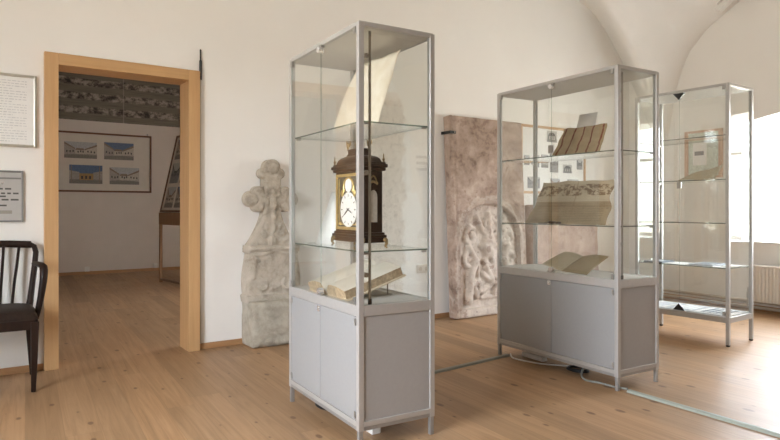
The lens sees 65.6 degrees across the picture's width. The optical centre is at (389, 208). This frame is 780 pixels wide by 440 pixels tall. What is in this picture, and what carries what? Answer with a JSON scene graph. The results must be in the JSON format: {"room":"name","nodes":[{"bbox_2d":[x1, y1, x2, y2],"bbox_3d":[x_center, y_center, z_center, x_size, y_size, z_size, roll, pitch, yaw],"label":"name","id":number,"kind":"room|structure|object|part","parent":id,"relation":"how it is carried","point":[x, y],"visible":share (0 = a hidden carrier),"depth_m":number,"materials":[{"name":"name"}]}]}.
{"room":"museum","nodes":[
{"label":"museum","id":0,"kind":"room"},
{"bbox_2d":[59,119,179,272],"bbox_3d":[-5.116,-0.850,10.245,7.600,3.900,0.250,0,0,-34],"label":"wall","id":1,"kind":"structure","parent":0,"point":[99,231],"depth_m":10.41,"materials":[{"name":"paint"}]},
{"bbox_2d":[59,130,151,192],"bbox_3d":[-4.900,-0.792,10.218,1.665,1.035,0.035,0,0,-34],"label":"photo board","id":2,"kind":"object","parent":1,"relation":"attached to","point":[88,161],"visible":0.83,"depth_m":10.27,"materials":[{"name":"white paper"}]},
{"bbox_2d":[64,141,96,158],"bbox_3d":[-5.135,-0.970,10.053,0.490,0.270,0.004,0,0,-34],"label":"print","id":3,"kind":"object","parent":2,"relation":"attached to","point":[87,150],"depth_m":10.05},
{"bbox_2d":[69,164,101,183],"bbox_3d":[-5.069,-0.570,10.099,0.500,0.310,0.004,0,0,-35],"label":"print","id":4,"kind":"object","parent":2,"relation":"attached to","point":[80,174],"depth_m":10.09},
{"bbox_2d":[104,142,133,160],"bbox_3d":[-4.649,-0.980,10.387,0.470,0.290,0.004,0,0,-34],"label":"print","id":5,"kind":"object","parent":2,"relation":"attached to","point":[112,151],"depth_m":10.38},
{"bbox_2d":[110,167,138,184],"bbox_3d":[-4.577,-0.560,10.437,0.475,0.290,0.004,0,0,-34],"label":"print","id":6,"kind":"object","parent":2,"relation":"attached to","point":[127,176],"depth_m":10.44},
{"bbox_2d":[59,72,179,127],"bbox_3d":[-4.794,-1.970,10.307,4.600,1.000,0.006,0,0,-34],"label":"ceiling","id":7,"kind":"structure","parent":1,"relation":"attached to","point":[81,96],"depth_m":10.39,"materials":[{"name":"wood"}]},
{"bbox_2d":[59,266,179,275],"bbox_3d":[-5.040,1.075,10.135,7.000,0.050,0.023,0,0,-35],"label":"baseboard","id":8,"kind":"structure","parent":1,"relation":"attached to","point":[178,267],"depth_m":10.36,"materials":[{"name":"brown wood"}]},
{"bbox_2d":[0,0,628,368],"bbox_3d":[-0.461,-1.200,5.545,9.150,4.600,0.170,0,0,-34],"label":"wall","id":9,"kind":"structure","parent":0,"point":[484,49],"depth_m":5.25,"materials":[{"name":"paint"}]},
{"bbox_2d":[0,170,23,221],"bbox_3d":[-2.580,-0.081,3.973,0.300,0.342,0.022,0,0,-34],"label":"wall sign","id":10,"kind":"object","parent":9,"relation":"attached to","point":[11,182],"visible":1,"depth_m":4.02,"materials":[{"name":"grey"}]},
{"bbox_2d":[0,72,36,147],"bbox_3d":[-2.541,-0.652,4.000,0.360,0.485,0.022,0,0,-34],"label":"framed notice","id":11,"kind":"object","parent":9,"relation":"attached to","point":[18,92],"visible":1,"depth_m":4.04,"materials":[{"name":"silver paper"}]},
{"bbox_2d":[44,51,199,370],"bbox_3d":[-1.972,0.018,4.489,1.052,2.165,0.240,0,0,-34],"label":"door frame","id":12,"kind":"structure","parent":9,"relation":"in","point":[54,63],"depth_m":4.47,"materials":[{"name":"brown wood"}]},
{"bbox_2d":[0,312,449,375],"bbox_3d":[-0.408,1.077,5.468,8.550,0.045,0.016,0,0,-34],"label":"baseboard","id":13,"kind":"structure","parent":9,"relation":"attached to","point":[19,369],"depth_m":4.74,"materials":[{"name":"brown wood"}]},
{"bbox_2d":[415,154,426,174],"bbox_3d":[0.325,-0.430,5.981,0.200,0.200,0.002,0,0,-34],"label":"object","id":14,"kind":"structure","parent":9,"relation":"attached to","point":[420,160],"depth_m":5.96,"materials":[{"name":"paper"}]},
{"bbox_2d":[417,264,426,272],"bbox_3d":[0.326,0.594,5.975,0.155,0.082,0.013,0,0,-35],"label":"double socket","id":15,"kind":"object","parent":9,"relation":"attached to","point":[420,268],"visible":0.7,"depth_m":5.96,"materials":[{"name":"plastic"}]},
{"bbox_2d":[441,130,455,134],"bbox_3d":[0.589,-0.760,6.069,0.075,0.028,0.155,0,0,-34],"label":"wall bracket","id":16,"kind":"object","parent":9,"relation":"attached to","point":[450,131],"visible":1,"depth_m":6.03,"materials":[{"name":"black metal"}]},
{"bbox_2d":[521,124,585,193],"bbox_3d":[1.910,-0.557,7.052,1.125,0.775,0.030,0,0,-34],"label":"picture frame","id":17,"kind":"object","parent":9,"relation":"attached to","point":[571,170],"visible":0.45,"depth_m":6.98,"materials":[{"name":"paper"}]},
{"bbox_2d":[524,155,529,164],"bbox_3d":[1.534,-0.545,6.792,0.090,0.110,0.004,0,0,-35],"label":"print","id":18,"kind":"object","parent":17,"relation":"attached to","point":[525,156],"depth_m":6.79},
{"bbox_2d":[528,177,539,187],"bbox_3d":[1.629,-0.295,6.857,0.200,0.130,0.004,0,0,-35],"label":"print","id":19,"kind":"object","parent":17,"relation":"attached to","point":[530,179],"depth_m":6.84},
{"bbox_2d":[541,154,547,167],"bbox_3d":[1.781,-0.545,6.961,0.120,0.150,0.004,0,0,-34],"label":"print","id":20,"kind":"object","parent":17,"relation":"attached to","point":[543,165],"depth_m":6.96},
{"bbox_2d":[547,131,556,142],"bbox_3d":[1.880,-0.835,7.030,0.170,0.130,0.003,0,0,-35],"label":"print","id":21,"kind":"object","parent":17,"relation":"attached to","point":[551,135],"depth_m":7.03},
{"bbox_2d":[550,153,557,172],"bbox_3d":[1.911,-0.535,7.051,0.145,0.230,0.004,0,0,-34],"label":"print","id":22,"kind":"object","parent":17,"relation":"attached to","point":[553,165],"depth_m":7.05},
{"bbox_2d":[550,178,559,182],"bbox_3d":[1.925,-0.290,7.061,0.160,0.120,0.004,0,0,-35],"label":"print","id":23,"kind":"object","parent":17,"relation":"attached to","point":[552,180],"depth_m":7.05},
{"bbox_2d":[563,164,571,172],"bbox_3d":[2.106,-0.470,7.185,0.160,0.100,0.003,0,0,-35],"label":"print","id":24,"kind":"object","parent":17,"relation":"attached to","point":[567,168],"depth_m":7.18},
{"bbox_2d":[577,159,581,169],"bbox_3d":[2.290,-0.535,7.311,0.105,0.130,0.004,0,0,-34],"label":"print","id":25,"kind":"object","parent":17,"relation":"attached to","point":[579,162],"depth_m":7.31},
{"bbox_2d":[0,269,779,439],"bbox_3d":[-0.294,1.160,4.317,10.750,0.120,16.700,0,0,-31],"label":"floor","id":26,"kind":"structure","parent":0,"point":[124,372],"depth_m":3.68,"materials":[{"name":"brown wood"}]},
{"bbox_2d":[0,240,47,391],"bbox_3d":[-2.466,0.654,3.705,0.649,0.894,0.517,0,0,-33],"label":"armchair","id":27,"kind":"object","parent":26,"relation":"on","point":[13,316],"visible":1,"depth_m":3.83,"materials":[{"name":"brown wood"}]},
{"bbox_3d":[-2.593,0.234,3.902,0.484,0.055,0.048,0,0,-33],"label":"rail","id":28,"kind":"part","parent":27,"relation":"part of","materials":[{"name":"brown wood"}]},
{"bbox_3d":[-2.452,0.695,3.683,0.520,0.060,0.450,0,0,-33],"label":"seat frame","id":29,"kind":"part","parent":27,"relation":"part of","materials":[{"name":"brown wood"}]},
{"bbox_3d":[-2.452,0.634,3.683,0.524,0.067,0.456,0,0,-33],"label":"seat","id":30,"kind":"part","parent":27,"relation":"part of","materials":[{"name":"brown leather"}]},
{"bbox_3d":[-2.373,0.849,3.994,0.046,0.505,0.073,0,0,16],"label":"leg","id":31,"kind":"part","parent":27,"relation":"part of","materials":[{"name":"brown wood"}]},
{"bbox_3d":[-2.368,0.433,4.011,0.060,0.420,0.083,0,0,-17],"label":"post","id":32,"kind":"part","parent":27,"relation":"part of","materials":[{"name":"brown wood"}]},
{"bbox_3d":[-2.134,0.890,3.638,0.044,0.420,0.044,0,0,-33],"label":"leg","id":33,"kind":"part","parent":27,"relation":"part of","materials":[{"name":"brown wood"}]},
{"bbox_3d":[-2.273,0.522,3.927,0.083,0.354,0.251,0,0,-33],"label":"armrest","id":34,"kind":"part","parent":27,"relation":"part of","materials":[{"name":"brown wood"}]},
{"bbox_2d":[159,135,179,284],"bbox_3d":[-2.742,-0.004,8.656,0.520,2.209,1.590,0,0,-42],"label":"display stand","id":35,"kind":"object","parent":26,"relation":"on","point":[170,205],"visible":0.3,"depth_m":8.98,"materials":[{"name":"brown wood"}]},
{"bbox_3d":[-3.432,0.670,9.065,0.040,0.860,0.040,0,0,-42],"label":"leg","id":36,"kind":"part","parent":35,"relation":"part of","materials":[{"name":"brown wood"}]},
{"bbox_2d":[164,187,175,207],"bbox_3d":[-3.243,-0.165,8.925,0.004,0.310,0.300,17,-11,-41],"label":"print","id":37,"kind":"object","parent":35,"relation":"attached to","point":[171,191],"depth_m":8.92},
{"bbox_3d":[-2.920,1.055,8.496,0.030,0.030,1.490,0,0,-42],"label":"floor rail","id":38,"kind":"part","parent":35,"relation":"part of","materials":[{"name":"brown wood"}]},
{"bbox_3d":[-2.835,-0.527,8.587,0.272,1.164,1.550,0,0,-42],"label":"board frame","id":39,"kind":"part","parent":35,"relation":"part of","materials":[{"name":"brown wood"}]},
{"bbox_2d":[169,163,179,183],"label":"print","id":40,"kind":"object","parent":35,"relation":"attached to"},
{"bbox_2d":[174,187,179,207],"bbox_3d":[-3.002,-0.165,8.658,0.004,0.310,0.300,17,-11,-41],"label":"print","id":41,"kind":"object","parent":35,"relation":"attached to","point":[177,196],"depth_m":8.72},
{"bbox_2d":[174,140,179,159],"bbox_3d":[-3.123,-0.887,9.034,0.004,0.310,0.300,17,-11,-41],"label":"print","id":42,"kind":"object","parent":35,"relation":"attached to","point":[177,153],"depth_m":9.10},
{"bbox_2d":[240,159,300,347],"bbox_3d":[-0.941,0.348,4.942,0.489,1.506,0.263,0,0,-34],"label":"stone cross","id":43,"kind":"object","parent":26,"relation":"on","point":[264,297],"visible":0.91,"depth_m":4.90,"materials":[{"name":"stone"}]},
{"bbox_2d":[289,20,434,439],"bbox_3d":[-0.185,0.123,3.201,0.433,1.953,0.845,0,0,-31],"label":"display case","id":44,"kind":"object","parent":26,"relation":"on","point":[369,362],"visible":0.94,"depth_m":2.93,"materials":[{"name":"metal"}]},
{"bbox_3d":[-0.558,0.082,3.454,0.027,1.860,0.027,0,0,-31],"label":"post","id":45,"kind":"part","parent":44,"relation":"part of","materials":[{"name":"metal"}]},
{"bbox_3d":[-0.451,0.731,3.271,0.016,0.474,0.392,0,0,-31],"label":"cabinet door","id":46,"kind":"part","parent":44,"relation":"part of","materials":[{"name":"metal"}]},
{"bbox_2d":[316,192,335,245],"bbox_3d":[-0.317,0.051,3.305,0.085,0.287,0.240,0,0,-31],"label":"display card","id":47,"kind":"object","parent":44,"relation":"on","point":[328,226],"visible":0.6,"depth_m":3.33,"materials":[{"name":"paper"}]},
{"bbox_3d":[-0.247,0.731,2.933,0.016,0.474,0.392,0,0,-31],"label":"cabinet door","id":48,"kind":"part","parent":44,"relation":"part of","materials":[{"name":"grey laminate"}]},
{"bbox_3d":[-0.222,0.082,3.656,0.027,1.860,0.027,0,0,-31],"label":"post","id":49,"kind":"part","parent":44,"relation":"part of","materials":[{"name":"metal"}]},
{"bbox_2d":[308,259,405,300],"bbox_3d":[-0.186,0.364,3.180,0.351,0.169,0.464,0,0,-31],"label":"open book","id":50,"kind":"object","parent":44,"relation":"on","point":[341,283],"visible":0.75,"depth_m":3.06,"materials":[{"name":"beige paper"}]},
{"bbox_2d":[331,140,387,247],"bbox_3d":[-0.158,-0.077,3.025,0.145,0.540,0.354,0,0,-31],"label":"clock","id":51,"kind":"object","parent":44,"relation":"on","point":[345,168],"visible":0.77,"depth_m":2.95,"materials":[{"name":"brown wood"}]},
{"bbox_3d":[-0.206,-0.034,2.996,0.008,0.279,0.272,0,0,-31],"label":"dial frame","id":52,"kind":"part","parent":51,"relation":"part of","materials":[{"name":"gold metal"}]},
{"bbox_3d":[-0.203,-0.034,2.998,0.003,0.248,0.237,0,0,-31],"label":"dial plate","id":53,"kind":"part","parent":51,"relation":"part of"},
{"bbox_3d":[-0.158,-0.203,3.025,0.138,0.041,0.346,0,0,-31],"label":"cornice","id":54,"kind":"part","parent":51,"relation":"part of","materials":[{"name":"brown wood"}]},
{"bbox_3d":[-0.080,-0.015,2.896,0.052,0.160,0.006,0,0,-31],"label":"window moulding","id":55,"kind":"part","parent":51,"relation":"part of","materials":[{"name":"brown wood"}]},
{"bbox_3d":[-0.080,-0.138,2.896,0.052,0.048,0.016,0,0,-31],"label":"handle","id":56,"kind":"part","parent":51,"relation":"part of","materials":[{"name":"gold metal"}]},
{"bbox_3d":[-0.136,0.082,2.753,0.027,1.860,0.027,0,0,-31],"label":"post","id":57,"kind":"part","parent":44,"relation":"part of","materials":[{"name":"metal"}]},
{"bbox_3d":[-0.179,-0.841,3.204,0.419,0.022,0.845,0,0,-31],"label":"rail","id":58,"kind":"part","parent":44,"relation":"part of","materials":[{"name":"metal"}]},
{"bbox_3d":[-0.179,0.467,3.204,0.419,0.050,0.845,0,0,-31],"label":"rail","id":59,"kind":"part","parent":44,"relation":"part of","materials":[{"name":"metal"}]},
{"bbox_3d":[-0.179,1.003,3.204,0.415,0.018,0.841,0,0,-31],"label":"rail","id":60,"kind":"part","parent":44,"relation":"part of","materials":[{"name":"metal"}]},
{"bbox_3d":[-0.179,0.982,3.204,0.419,0.024,0.845,0,0,-31],"label":"rail","id":61,"kind":"part","parent":44,"relation":"part of","materials":[{"name":"metal"}]},
{"bbox_2d":[295,241,426,252],"bbox_3d":[-0.179,0.199,3.204,0.367,0.007,0.797,0,0,-31],"label":"shelf","id":62,"kind":"object","parent":44,"relation":"attached to","point":[339,245],"depth_m":3.03,"materials":[{"name":"clear glass"}]},
{"bbox_2d":[295,121,426,142],"bbox_3d":[-0.179,-0.400,3.204,0.367,0.007,0.797,0,0,-31],"label":"shelf","id":63,"kind":"object","parent":44,"relation":"attached to","point":[349,137],"depth_m":3.26,"materials":[{"name":"clear glass"}]},
{"bbox_3d":[-0.179,-0.842,3.204,0.407,0.023,0.833,0,0,-31],"label":"panel","id":64,"kind":"part","parent":44,"relation":"part of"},
{"bbox_2d":[333,49,400,131],"bbox_3d":[-0.123,-0.597,3.142,0.151,0.386,0.510,0,0,-31],"label":"sheet","id":65,"kind":"object","parent":44,"relation":"on","point":[382,69],"visible":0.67,"depth_m":3.09,"materials":[{"name":"paper"}]},
{"bbox_3d":[0.032,0.731,2.854,0.365,0.478,0.016,0,0,-31],"label":"panel","id":66,"kind":"part","parent":44,"relation":"part of","materials":[{"name":"grey laminate"}]},
{"bbox_3d":[0.031,-0.195,2.855,0.365,1.271,0.005,0,0,-31],"label":"glass","id":67,"kind":"part","parent":44,"relation":"part of","materials":[{"name":"grey"}]},
{"bbox_3d":[0.200,0.082,2.955,0.027,1.860,0.027,0,0,-31],"label":"post","id":68,"kind":"part","parent":44,"relation":"part of","materials":[{"name":"metal"}]},
{"bbox_2d":[367,428,380,434],"bbox_3d":[-0.098,1.082,3.002,0.050,0.036,0.125,0,0,-31],"label":"power strip","id":69,"kind":"object","parent":26,"relation":"on","point":[377,430],"visible":0.2,"depth_m":2.95,"materials":[{"name":"white plastic"}]},
{"bbox_2d":[435,354,509,373],"bbox_3d":[0.373,1.093,4.115,1.297,0.014,0.049,0,0,-39],"label":"duct","id":70,"kind":"object","parent":26,"relation":"on","point":[503,355],"visible":0.65,"depth_m":4.26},
{"bbox_2d":[443,115,526,318],"bbox_3d":[1.018,0.082,6.332,1.027,2.038,0.217,0,0,-35],"label":"stone slab","id":71,"kind":"object","parent":26,"relation":"on","point":[470,154],"visible":0.88,"depth_m":6.21,"materials":[{"name":"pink stone"}]},
{"bbox_2d":[522,351,546,361],"bbox_3d":[1.058,1.082,4.437,0.050,0.036,0.210,0,0,-31],"label":"power strip","id":72,"kind":"object","parent":26,"relation":"on","point":[524,353],"visible":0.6,"depth_m":4.40,"materials":[{"name":"white plastic"}]},
{"bbox_2d":[510,353,568,365],"bbox_3d":[1.101,1.088,4.318,0.545,0.025,0.132,0,0,29],"label":"power cable","id":73,"kind":"object","parent":26,"relation":"on","point":[510,353],"visible":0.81,"depth_m":4.28,"materials":[{"name":"white plastic"}]},
{"bbox_2d":[525,205,598,269],"bbox_3d":[2.021,0.524,7.030,1.130,1.151,0.173,0,0,-34],"label":"stone slab","id":74,"kind":"object","parent":26,"relation":"on","point":[553,240],"visible":0.3,"depth_m":6.89,"materials":[{"name":"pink stone"}]},
{"bbox_2d":[497,64,658,390],"bbox_3d":[1.252,0.116,4.202,0.408,1.969,1.087,0,0,-31],"label":"display case","id":75,"kind":"object","parent":26,"relation":"on","point":[605,322],"visible":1,"depth_m":3.90,"materials":[{"name":"metal"}]},
{"bbox_3d":[0.828,0.077,4.564,0.027,1.883,0.027,0,0,-31],"label":"post","id":76,"kind":"part","parent":75,"relation":"part of","materials":[{"name":"metal"}]},
{"bbox_3d":[0.966,0.730,4.330,0.016,0.490,0.513,0,0,-31],"label":"cabinet door","id":77,"kind":"part","parent":75,"relation":"part of","materials":[{"name":"grey laminate"}]},
{"bbox_3d":[1.142,0.077,4.754,0.027,1.883,0.027,0,0,-31],"label":"post","id":78,"kind":"part","parent":75,"relation":"part of","materials":[{"name":"metal"}]},
{"bbox_3d":[1.091,-0.403,4.105,0.016,0.055,0.036,0,0,-31],"label":"lock plate","id":79,"kind":"part","parent":75,"relation":"part of","materials":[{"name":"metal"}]},
{"bbox_2d":[525,179,613,224],"bbox_3d":[1.188,-0.042,4.107,0.124,0.296,0.728,0,0,-31],"label":"sheet","id":80,"kind":"object","parent":75,"relation":"on","point":[588,202],"visible":0.99,"depth_m":4.06,"materials":[{"name":"beige paper"}]},
{"bbox_2d":[543,252,608,274],"bbox_3d":[1.266,0.372,4.200,0.188,0.126,0.590,0,0,-13],"label":"open booklet","id":81,"kind":"object","parent":75,"relation":"on","point":[571,262],"visible":0.99,"depth_m":4.15,"materials":[{"name":"paper"}]},
{"bbox_3d":[1.258,-0.858,4.205,0.382,0.023,1.075,0,0,-31],"label":"panel","id":82,"kind":"part","parent":75,"relation":"part of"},
{"bbox_2d":[502,222,652,226],"bbox_3d":[1.258,0.110,4.205,0.342,0.007,1.039,0,0,-31],"label":"shelf","id":83,"kind":"object","parent":75,"relation":"attached to","point":[534,224],"depth_m":3.98,"materials":[{"name":"clear glass"}]},
{"bbox_2d":[502,150,652,162],"bbox_3d":[1.258,-0.356,4.205,0.342,0.007,1.039,0,0,-31],"label":"shelf","id":84,"kind":"object","parent":75,"relation":"attached to","point":[606,153],"depth_m":4.11,"materials":[{"name":"clear glass"}]},
{"bbox_3d":[1.258,-0.857,4.205,0.394,0.022,1.087,0,0,-31],"label":"rail","id":85,"kind":"part","parent":75,"relation":"part of","materials":[{"name":"metal"}]},
{"bbox_3d":[1.258,0.458,4.205,0.394,0.050,1.087,0,0,-31],"label":"rail","id":86,"kind":"part","parent":75,"relation":"part of","materials":[{"name":"metal"}]},
{"bbox_3d":[1.258,1.010,4.205,0.390,0.018,1.083,0,0,-31],"label":"rail","id":87,"kind":"part","parent":75,"relation":"part of","materials":[{"name":"metal"}]},
{"bbox_3d":[1.258,0.989,4.205,0.394,0.024,1.087,0,0,-31],"label":"rail","id":88,"kind":"part","parent":75,"relation":"part of","materials":[{"name":"metal"}]},
{"bbox_2d":[552,123,606,155],"bbox_3d":[1.255,-0.457,4.031,0.070,0.191,0.418,0,0,-31],"label":"sheet","id":89,"kind":"object","parent":75,"relation":"on","point":[587,138],"visible":0.98,"depth_m":4.01,"materials":[{"name":"paper"}]},
{"bbox_3d":[1.232,0.730,3.888,0.016,0.490,0.513,0,0,-31],"label":"cabinet door","id":90,"kind":"part","parent":75,"relation":"part of","materials":[{"name":"grey laminate"}]},
{"bbox_2d":[577,112,597,127],"bbox_3d":[1.335,-0.509,4.180,0.072,0.296,0.185,0,0,-31],"label":"display card","id":91,"kind":"object","parent":75,"relation":"on","point":[589,119],"visible":0.34,"depth_m":4.18,"materials":[{"name":"paper"}]},
{"bbox_3d":[1.414,-0.207,4.299,0.005,1.278,1.033,0,0,-31],"label":"glass","id":92,"kind":"part","parent":75,"relation":"part of","materials":[{"name":"grey"}]},
{"bbox_3d":[1.374,0.077,3.656,0.027,1.883,0.027,0,0,-31],"label":"post","id":93,"kind":"part","parent":75,"relation":"part of","materials":[{"name":"metal"}]},
{"bbox_3d":[1.531,0.730,3.752,0.340,0.494,0.016,0,0,-31],"label":"panel","id":94,"kind":"part","parent":75,"relation":"part of","materials":[{"name":"grey laminate"}]},
{"bbox_3d":[1.689,0.077,3.846,0.027,1.883,0.027,0,0,-31],"label":"post","id":95,"kind":"part","parent":75,"relation":"part of","materials":[{"name":"metal"}]},
{"bbox_2d":[566,365,589,372],"bbox_3d":[1.275,1.087,4.108,0.128,0.024,0.172,0,0,-31],"label":"cable coil","id":96,"kind":"object","parent":26,"relation":"on","point":[570,367],"visible":0.8,"depth_m":4.07,"materials":[{"name":"black plastic"}]},
{"bbox_2d":[581,368,627,389],"bbox_3d":[1.314,1.060,3.835,0.128,0.082,0.445,0,0,-15],"label":"power cable","id":97,"kind":"object","parent":26,"relation":"on","point":[582,370],"visible":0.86,"depth_m":3.80,"materials":[{"name":"plastic"}]},
{"bbox_2d":[635,82,752,346],"bbox_3d":[2.620,0.049,5.255,0.430,2.103,0.822,0,0,-36],"label":"display case","id":98,"kind":"object","parent":26,"relation":"on","point":[727,89],"visible":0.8,"depth_m":5.06,"materials":[{"name":"metal"}]},
{"bbox_3d":[2.230,0.045,5.462,0.027,2.086,0.027,0,0,-36],"label":"post","id":99,"kind":"part","parent":98,"relation":"part of","materials":[{"name":"metal"}]},
{"bbox_3d":[2.391,-0.060,5.576,0.367,1.839,0.005,0,0,-36],"label":"glass","id":100,"kind":"part","parent":98,"relation":"part of","materials":[{"name":"grey"}]},
{"bbox_2d":[644,259,674,262],"bbox_3d":[2.427,0.472,5.457,0.220,0.011,0.170,0,0,-39],"label":"folder","id":101,"kind":"object","parent":98,"relation":"on","point":[660,260],"visible":0.7,"depth_m":5.44,"materials":[{"name":"paper"}]},
{"bbox_3d":[2.550,0.045,5.692,0.027,2.086,0.027,0,0,-36],"label":"post","id":102,"kind":"part","parent":98,"relation":"part of","materials":[{"name":"metal"}]},
{"bbox_2d":[659,301,681,306],"bbox_3d":[2.468,0.859,5.468,0.300,0.002,0.180,0,0,-36],"label":"printed sheet","id":103,"kind":"object","parent":98,"relation":"on","point":[661,303],"visible":0.71,"depth_m":5.47,"materials":[{"name":"paper"}]},
{"bbox_2d":[668,262,688,264],"bbox_3d":[2.534,0.476,5.281,0.210,0.002,0.180,0,0,-32],"label":"paper sheet","id":104,"kind":"object","parent":98,"relation":"on","point":[681,263],"visible":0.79,"depth_m":5.24,"materials":[{"name":"paper"}]},
{"bbox_3d":[2.452,-0.198,5.134,0.016,0.055,0.036,0,0,-36],"label":"lock plate","id":105,"kind":"part","parent":98,"relation":"part of","materials":[{"name":"metal"}]},
{"bbox_2d":[670,304,706,310],"bbox_3d":[2.603,0.859,5.281,0.300,0.002,0.220,0,0,-37],"label":"printed sheet","id":106,"kind":"object","parent":98,"relation":"on","point":[685,306],"visible":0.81,"depth_m":5.25,"materials":[{"name":"paper"}]},
{"bbox_3d":[2.621,-0.992,5.256,0.409,0.023,0.806,0,0,-36],"label":"panel","id":107,"kind":"part","parent":98,"relation":"part of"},
{"bbox_2d":[639,261,748,268],"bbox_3d":[2.621,0.481,5.256,0.369,0.007,0.770,0,0,-36],"label":"shelf","id":108,"kind":"object","parent":98,"relation":"attached to","point":[727,266],"depth_m":5.08,"materials":[{"name":"clear glass"}]},
{"bbox_2d":[639,221,748,223],"bbox_3d":[2.621,0.119,5.256,0.369,0.007,0.770,0,0,-36],"label":"shelf","id":109,"kind":"object","parent":98,"relation":"attached to","point":[660,222],"depth_m":5.04,"materials":[{"name":"clear glass"}]},
{"bbox_2d":[639,179,748,183],"bbox_3d":[2.621,-0.234,5.256,0.369,0.007,0.770,0,0,-36],"label":"shelf","id":110,"kind":"object","parent":98,"relation":"attached to","point":[709,180],"depth_m":5.17,"materials":[{"name":"clear glass"}]},
{"bbox_2d":[639,134,748,145],"bbox_3d":[2.621,-0.591,5.256,0.369,0.007,0.770,0,0,-36],"label":"shelf","id":111,"kind":"object","parent":98,"relation":"attached to","point":[716,137],"depth_m":5.22,"materials":[{"name":"clear glass"}]},
{"bbox_3d":[2.621,-0.991,5.256,0.421,0.022,0.818,0,0,-36],"label":"rail","id":112,"kind":"part","parent":98,"relation":"part of","materials":[{"name":"metal"}]},
{"bbox_2d":[678,164,722,180],"bbox_3d":[2.637,-0.302,5.146,0.157,0.136,0.335,0,0,-31],"label":"open book","id":113,"kind":"object","parent":98,"relation":"on","point":[707,174],"visible":0.98,"depth_m":5.10,"materials":[{"name":"paper"}]},
{"bbox_3d":[2.780,-0.060,5.370,0.005,1.839,0.764,0,0,-36],"label":"glass","id":114,"kind":"part","parent":98,"relation":"part of","materials":[{"name":"grey"}]},
{"bbox_3d":[2.621,0.890,5.256,0.421,0.045,0.818,0,0,-36],"label":"rail","id":115,"kind":"part","parent":98,"relation":"part of","materials":[{"name":"metal"}]},
{"bbox_2d":[689,262,725,265],"bbox_3d":[2.698,0.471,5.140,0.250,0.013,0.200,0,0,-38],"label":"brochure","id":116,"kind":"object","parent":98,"relation":"on","point":[696,263],"visible":0.97,"depth_m":5.12,"materials":[{"name":"paper"}]},
{"bbox_2d":[696,308,741,314],"bbox_3d":[2.749,0.859,5.060,0.300,0.002,0.250,0,0,-33],"label":"printed sheet","id":117,"kind":"object","parent":98,"relation":"on","point":[719,311],"visible":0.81,"depth_m":5.05,"materials":[{"name":"paper"}]},
{"bbox_3d":[2.692,0.045,4.820,0.027,2.086,0.027,0,0,-36],"label":"post","id":118,"kind":"part","parent":98,"relation":"part of","materials":[{"name":"metal"}]},
{"bbox_3d":[3.012,0.045,5.050,0.027,2.086,0.027,0,0,-36],"label":"post","id":119,"kind":"part","parent":98,"relation":"part of","materials":[{"name":"metal"}]},
{"bbox_2d":[627,389,779,437],"bbox_3d":[1.828,1.093,3.012,0.048,0.014,1.475,0,0,-32],"label":"duct","id":120,"kind":"object","parent":26,"relation":"on","point":[688,408],"visible":1,"depth_m":3.21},
{"bbox_2d":[746,265,779,306],"bbox_3d":[4.160,0.824,5.907,0.070,0.452,1.338,0,0,-31],"label":"radiator","id":121,"kind":"object","parent":26,"relation":"on","point":[766,279],"visible":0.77,"depth_m":6.28,"materials":[{"name":"white metal"}]},
{"bbox_2d":[753,265,779,268],"bbox_3d":[4.175,0.607,5.882,0.070,0.017,1.278,0,0,-31],"label":"grille","id":122,"kind":"object","parent":121,"relation":"attached to","point":[754,266],"depth_m":6.29,"materials":[{"name":"white"}]},
{"bbox_2d":[579,0,739,139],"bbox_3d":[1.870,-2.016,1.645,8.900,2.498,9.689,0,0,-31],"label":"ceiling","id":123,"kind":"structure","parent":0,"point":[659,36],"depth_m":7.08,"materials":[{"name":"paint"}]},
{"bbox_2d":[715,0,733,12],"bbox_3d":[3.644,-2.344,6.510,0.090,0.412,0.275,0,0,-31],"label":"ceiling spotlight","id":124,"kind":"object","parent":123,"relation":"attached to","point":[722,4],"visible":1,"depth_m":6.54,"materials":[{"name":"white plastic"}]},
{"bbox_2d":[629,0,779,307],"bbox_3d":[5.786,-1.200,4.009,0.550,4.600,9.900,0,0,-31],"label":"wall","id":125,"kind":"structure","parent":0,"point":[742,47],"depth_m":6.87,"materials":[{"name":"paint"}]},
{"bbox_2d":[684,128,722,176],"bbox_3d":[3.635,-0.632,7.024,0.025,0.555,0.455,0,0,-31],"label":"picture frame","id":126,"kind":"object","parent":125,"relation":"attached to","point":[700,156],"visible":0.68,"depth_m":7.02,"materials":[{"name":"brown wood"}]},
{"bbox_2d":[694,151,703,155],"bbox_3d":[3.608,-0.644,7.068,0.001,0.048,0.113,0,0,-31],"label":"picture","id":127,"kind":"object","parent":126,"relation":"attached to","point":[696,153],"depth_m":7.07},
{"bbox_2d":[663,293,779,313],"bbox_3d":[5.535,1.070,3.876,0.018,0.060,9.330,0,0,-31],"label":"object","id":128,"kind":"structure","parent":125,"relation":"attached to","point":[663,293],"depth_m":6.87,"materials":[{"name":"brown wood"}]},
{"bbox_2d":[663,294,779,311],"bbox_3d":[5.410,1.058,4.005,0.030,0.032,8.880,0,0,-31],"label":"pipe","id":129,"kind":"object","parent":125,"relation":"attached to","point":[666,295],"visible":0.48,"depth_m":6.82,"materials":[{"name":"metal"}]},
{"bbox_2d":[663,288,779,305],"bbox_3d":[5.410,0.995,4.005,0.030,0.032,8.880,0,0,-31],"label":"pipe","id":130,"kind":"object","parent":125,"relation":"attached to","point":[667,290],"visible":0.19,"depth_m":6.90,"materials":[{"name":"metal"}]},
{"bbox_2d":[741,240,779,243],"bbox_3d":[4.598,0.362,5.837,0.440,0.012,2.156,0,0,-31],"label":"trim","id":131,"kind":"structure","parent":125,"relation":"attached to","point":[754,241],"depth_m":6.54,"materials":[{"name":"white paint"}]},
{"bbox_2d":[762,125,779,240],"bbox_3d":[4.804,-0.376,5.960,0.060,1.488,2.156,0,0,-31],"label":"window","id":132,"kind":"structure","parent":125,"relation":"in","point":[766,151],"depth_m":6.84,"materials":[{"name":"white paint"}]}
]}

